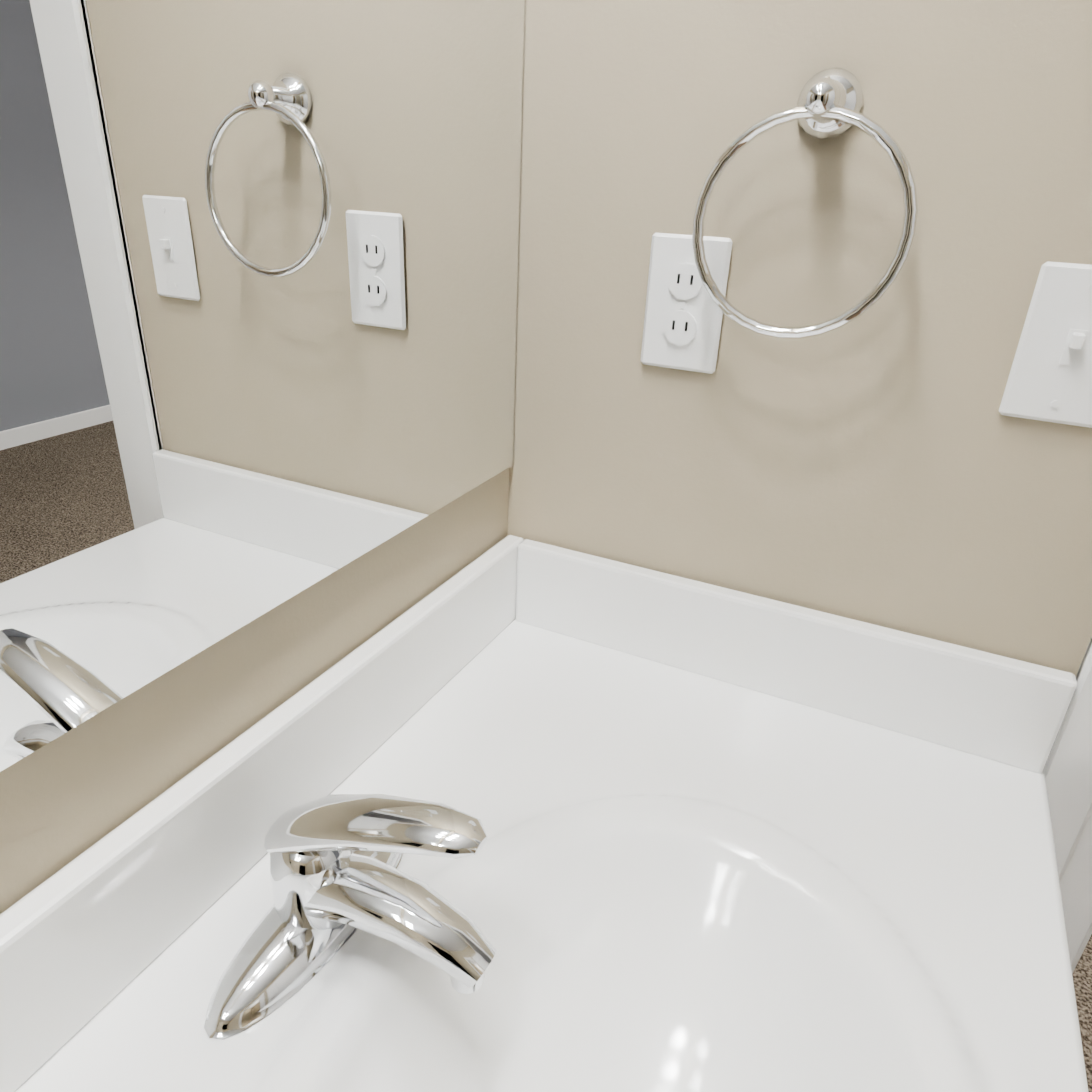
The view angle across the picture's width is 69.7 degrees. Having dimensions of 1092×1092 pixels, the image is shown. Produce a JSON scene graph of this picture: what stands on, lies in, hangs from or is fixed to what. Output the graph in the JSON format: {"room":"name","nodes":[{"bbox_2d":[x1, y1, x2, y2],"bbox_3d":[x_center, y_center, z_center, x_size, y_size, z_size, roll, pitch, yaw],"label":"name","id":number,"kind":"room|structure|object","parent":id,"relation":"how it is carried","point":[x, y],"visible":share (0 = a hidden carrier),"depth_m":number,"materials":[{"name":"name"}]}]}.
{"room":"bathroom","nodes":[
{"label":"bathroom","id":0,"kind":"room"},
{"bbox_2d":[0,468,508,913],"bbox_3d":[-0.698,0.193,-0.407,0.100,2.440,2.853,14,28,22],"label":"wall","id":1,"kind":"structure","parent":0,"point":[68,797],"depth_m":0.53,"materials":[{"name":"beige paint"}]},
{"bbox_2d":[0,0,524,771],"bbox_3d":[-0.565,-0.056,-0.385,0.008,0.952,2.509,14,28,22],"label":"mirror","id":2,"kind":"object","parent":1,"relation":"attached to","point":[258,290],"visible":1,"depth_m":0.46,"materials":[{"name":"clear glass"}]},
{"bbox_2d":[508,0,1091,676],"bbox_3d":[0.939,-0.109,0.394,4.800,2.440,0.116,14,28,22],"label":"wall","id":3,"kind":"structure","parent":0,"point":[882,460],"depth_m":0.67,"materials":[{"name":"beige paint"}]},
{"bbox_2d":[641,233,732,373],"bbox_3d":[0.123,-0.216,0.703,0.072,0.116,0.009,14,28,22],"label":"electrical outlet plate","id":4,"kind":"object","parent":3,"relation":"attached to","point":[683,321],"visible":0.96,"depth_m":0.70,"materials":[{"name":"white plastic"}]},
{"bbox_2d":[692,67,917,338],"bbox_3d":[0.202,-0.263,0.608,0.165,0.192,0.062,14,28,22],"label":"towel ring","id":5,"kind":"object","parent":3,"relation":"attached to","point":[829,103],"visible":1,"depth_m":0.58,"materials":[{"name":"silver metal"}]},
{"bbox_2d":[999,261,1091,427],"bbox_3d":[0.394,-0.148,0.585,0.072,0.116,0.016,14,28,22],"label":"switch plate","id":6,"kind":"object","parent":3,"relation":"attached to","point":[1050,378],"visible":1,"depth_m":0.59,"materials":[{"name":"white plastic"}]},
{"bbox_2d":[1072,935,1091,1091],"bbox_3d":[1.797,0.248,2.632,4.800,0.054,4.217,14,28,22],"label":"floor","id":7,"kind":"structure","parent":0,"point":[1082,976],"depth_m":1.35,"materials":[{"name":"brown carpet"}]},
{"bbox_3d":[0.567,1.640,-0.426,3.070,0.050,2.903,14,28,22],"label":"floor","id":8,"kind":"structure","parent":0,"visible":0},
{"bbox_2d":[0,535,1088,1091],"bbox_3d":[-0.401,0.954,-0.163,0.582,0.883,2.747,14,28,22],"label":"sink countertop","id":9,"kind":"structure","parent":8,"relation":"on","point":[738,841],"depth_m":0.58,"materials":[{"name":"white"}]},
{"bbox_2d":[204,794,495,1038],"bbox_3d":[-0.106,0.203,0.486,0.165,0.137,0.188,14,28,22],"label":"faucet","id":10,"kind":"object","parent":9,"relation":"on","point":[338,878],"visible":1,"depth_m":0.48,"materials":[{"name":"silver metal"}]},
{"bbox_3d":[0.696,0.514,-0.946,0.116,2.440,2.753,14,28,22],"label":"wall","id":11,"kind":"structure","parent":0,"visible":0},
{"bbox_2d":[1044,637,1091,972],"bbox_3d":[0.883,0.018,0.480,0.872,2.131,0.148,14,28,22],"label":"door frame","id":12,"kind":"structure","parent":11,"relation":"attached to","point":[1068,772],"depth_m":0.69,"materials":[{"name":"white wood"}]}
]}

